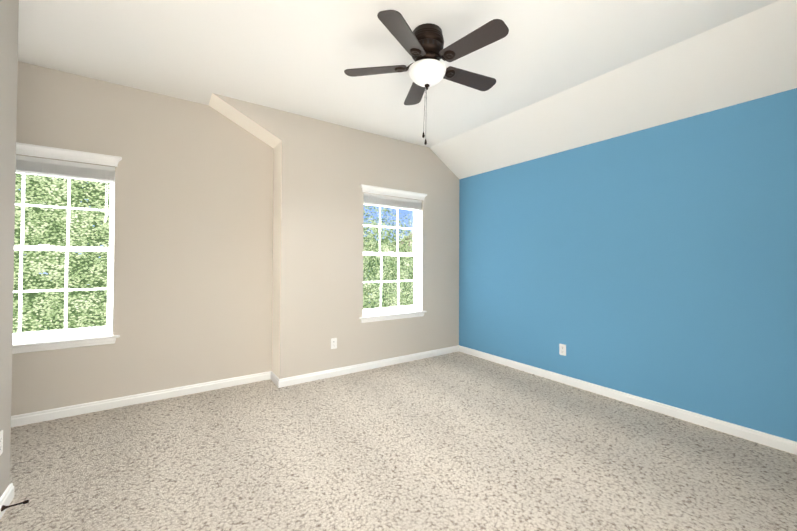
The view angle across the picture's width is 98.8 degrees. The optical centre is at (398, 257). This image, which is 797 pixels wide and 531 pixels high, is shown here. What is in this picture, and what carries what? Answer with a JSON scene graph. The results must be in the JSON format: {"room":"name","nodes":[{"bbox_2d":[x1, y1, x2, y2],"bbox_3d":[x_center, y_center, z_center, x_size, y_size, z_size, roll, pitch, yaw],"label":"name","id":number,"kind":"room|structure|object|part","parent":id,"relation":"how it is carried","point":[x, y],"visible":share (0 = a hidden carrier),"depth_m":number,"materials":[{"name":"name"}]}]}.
{"room":"empty bedroom","nodes":[
{"label":"empty bedroom","id":0,"kind":"room"},
{"bbox_2d":[0,0,18,496],"bbox_3d":[-1.192,-0.125,0.591,0.002,2.785,2.990,1,-1,-35],"label":"wall","id":1,"kind":"structure","parent":0,"point":[9,14],"depth_m":1.69,"materials":[{"name":"grey paint"}]},
{"bbox_2d":[0,430,2,454],"bbox_3d":[-1.955,0.917,1.676,0.007,0.115,0.070,1,-1,-35],"label":"outlet","id":2,"kind":"object","parent":1,"relation":"attached to","point":[1,441],"visible":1,"depth_m":1.69,"materials":[{"name":"white"}]},
{"bbox_2d":[0,483,13,518],"bbox_3d":[-1.207,1.227,0.597,0.014,0.082,2.974,1,-1,-35],"label":"baseboard","id":3,"kind":"structure","parent":1,"relation":"attached to","point":[8,495],"depth_m":1.74,"materials":[{"name":"white wood"}]},
{"bbox_2d":[1,500,28,511],"bbox_3d":[-1.911,1.235,1.706,0.092,0.026,0.025,1,-1,-35],"label":"door stop","id":4,"kind":"object","parent":3,"relation":"attached to","point":[3,507],"visible":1,"depth_m":1.70,"materials":[{"name":"black metal"}]},
{"bbox_2d":[11,61,273,415],"bbox_3d":[-2.539,-0.104,2.918,2.821,2.785,0.085,1,-1,-35],"label":"wall","id":5,"kind":"structure","parent":0,"point":[193,258],"depth_m":3.14,"materials":[{"name":"beige paint"}]},
{"bbox_2d":[12,142,121,353],"bbox_3d":[-2.840,-0.067,2.731,0.982,1.603,0.199,1,-1,-35],"label":"window","id":6,"kind":"structure","parent":5,"relation":"in","point":[64,332],"depth_m":2.81,"materials":[{"name":"white plastic"}]},
{"bbox_2d":[16,155,114,221],"bbox_3d":[-2.821,-0.541,2.713,0.874,0.480,0.062,1,-1,-35],"label":"window blind","id":7,"kind":"object","parent":6,"relation":"attached to","point":[54,168],"visible":1,"depth_m":2.78,"materials":[{"name":"white plastic"}]},
{"bbox_2d":[11,371,275,426],"bbox_3d":[-2.518,1.247,2.861,2.821,0.082,0.014,1,-1,-35],"label":"baseboard","id":8,"kind":"structure","parent":5,"relation":"attached to","point":[62,412],"depth_m":2.99,"materials":[{"name":"white wood"}]},
{"bbox_2d":[209,93,458,378],"bbox_3d":[-0.503,-0.079,4.096,3.116,2.785,0.301,1,-1,-35],"label":"wall","id":9,"kind":"structure","parent":0,"point":[323,171],"depth_m":3.80,"materials":[{"name":"beige paint"}]},
{"bbox_2d":[331,338,336,348],"bbox_3d":[-0.710,0.949,3.757,0.070,0.115,0.007,1,-1,-35],"label":"outlet","id":10,"kind":"object","parent":9,"relation":"attached to","point":[333,343],"visible":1,"depth_m":3.75,"materials":[{"name":"white plastic"}]},
{"bbox_2d":[276,345,459,387],"bbox_3d":[-0.183,1.275,4.115,2.473,0.082,0.014,1,-1,-35],"label":"baseboard","id":11,"kind":"structure","parent":9,"relation":"attached to","point":[288,381],"depth_m":3.93,"materials":[{"name":"white wood"}]},
{"bbox_2d":[359,184,426,322],"bbox_3d":[-0.082,-0.034,4.278,0.982,1.603,0.199,1,-1,-35],"label":"window","id":12,"kind":"structure","parent":9,"relation":"in","point":[397,308],"depth_m":4.30,"materials":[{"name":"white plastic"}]},
{"bbox_2d":[364,193,421,210],"bbox_3d":[-0.048,-0.483,4.270,0.910,0.530,0.062,1,-1,-35],"label":"window blind","id":13,"kind":"object","parent":12,"relation":"attached to","point":[389,201],"visible":0.96,"depth_m":4.23,"materials":[{"name":"white plastic"}]},
{"bbox_2d":[0,351,796,530],"bbox_3d":[-0.320,1.288,1.879,5.313,0.001,4.132,1,-1,-35],"label":"floor","id":14,"kind":"structure","parent":0,"point":[457,441],"depth_m":2.14,"materials":[{"name":"carpet"}]},
{"bbox_2d":[18,0,796,178],"bbox_3d":[-0.389,-1.326,1.854,5.513,0.345,4.132,1,-1,-35],"label":"ceiling","id":15,"kind":"structure","parent":0,"point":[568,74],"depth_m":2.50,"materials":[{"name":"white paint"}]},
{"bbox_2d":[344,10,508,144],"bbox_3d":[0.221,-1.117,2.268,1.077,0.745,1.082,1,-1,-35],"label":"fan","id":16,"kind":"object","parent":15,"relation":"hanging from","point":[422,45],"visible":1,"depth_m":2.18,"materials":[{"name":"brown wood"}]},
{"bbox_3d":[-0.154,-1.270,2.328,0.366,0.032,0.359,1,-1,-35],"label":"blade","id":17,"kind":"part","parent":16,"relation":"part of","materials":[{"name":"brown wood"}]},
{"bbox_3d":[0.032,-1.273,1.960,0.412,0.032,0.287,1,-1,-35],"label":"blade","id":18,"kind":"part","parent":16,"relation":"part of","materials":[{"name":"brown wood"}]},
{"bbox_3d":[0.139,-1.265,2.617,0.277,0.032,0.417,1,-1,-35],"label":"blade","id":19,"kind":"part","parent":16,"relation":"part of","materials":[{"name":"brown wood"}]},
{"bbox_3d":[0.191,-1.367,2.273,0.224,0.247,0.224,1,-1,-35],"label":"motor","id":20,"kind":"part","parent":16,"relation":"part of","materials":[{"name":"brown metal"}]},
{"bbox_3d":[0.506,-1.265,2.425,0.433,0.032,0.175,1,-1,-35],"label":"blade","id":21,"kind":"part","parent":16,"relation":"part of","materials":[{"name":"brown wood"}]},
{"bbox_3d":[0.441,-1.270,2.026,0.187,0.032,0.433,1,-1,-35],"label":"blade","id":22,"kind":"part","parent":16,"relation":"part of","materials":[{"name":"brown wood"}]},
{"bbox_2d":[459,88,796,441],"bbox_3d":[1.954,0.097,3.285,0.001,2.440,3.831,1,-1,-35],"label":"wall","id":23,"kind":"structure","parent":0,"point":[658,263],"depth_m":2.92,"materials":[{"name":"blue paint"}]},
{"bbox_2d":[559,344,565,355],"bbox_3d":[1.725,0.972,3.592,0.007,0.115,0.070,1,-1,-35],"label":"outlet","id":24,"kind":"object","parent":23,"relation":"attached to","point":[562,349],"visible":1,"depth_m":3.59,"materials":[{"name":"white plastic"}]},
{"bbox_2d":[460,346,796,454],"bbox_3d":[1.934,1.276,3.278,0.014,0.082,3.801,1,-1,-35],"label":"baseboard","id":25,"kind":"structure","parent":23,"relation":"attached to","point":[749,434],"depth_m":2.89,"materials":[{"name":"white wood"}]},
{"label":"outside","id":26,"kind":"structure","parent":0,"visible":0},
{"bbox_2d":[18,184,412,302],"bbox_3d":[-3.292,-2.631,9.912,22.000,14.000,0.001,1,-1,-35],"label":"sky","id":27,"kind":"structure","parent":26,"point":[403,213],"depth_m":11.99,"materials":[{"name":"blue"}]},
{"bbox_2d":[13,173,418,332],"bbox_3d":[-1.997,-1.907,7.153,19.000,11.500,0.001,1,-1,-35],"label":"trees","id":28,"kind":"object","parent":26,"point":[85,272],"depth_m":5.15,"materials":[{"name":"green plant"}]},
{"bbox_2d":[398,233,418,252],"bbox_3d":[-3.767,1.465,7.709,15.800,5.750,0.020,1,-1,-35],"label":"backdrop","id":29,"kind":"structure","parent":26,"point":[408,241],"depth_m":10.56,"materials":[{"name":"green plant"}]}
]}

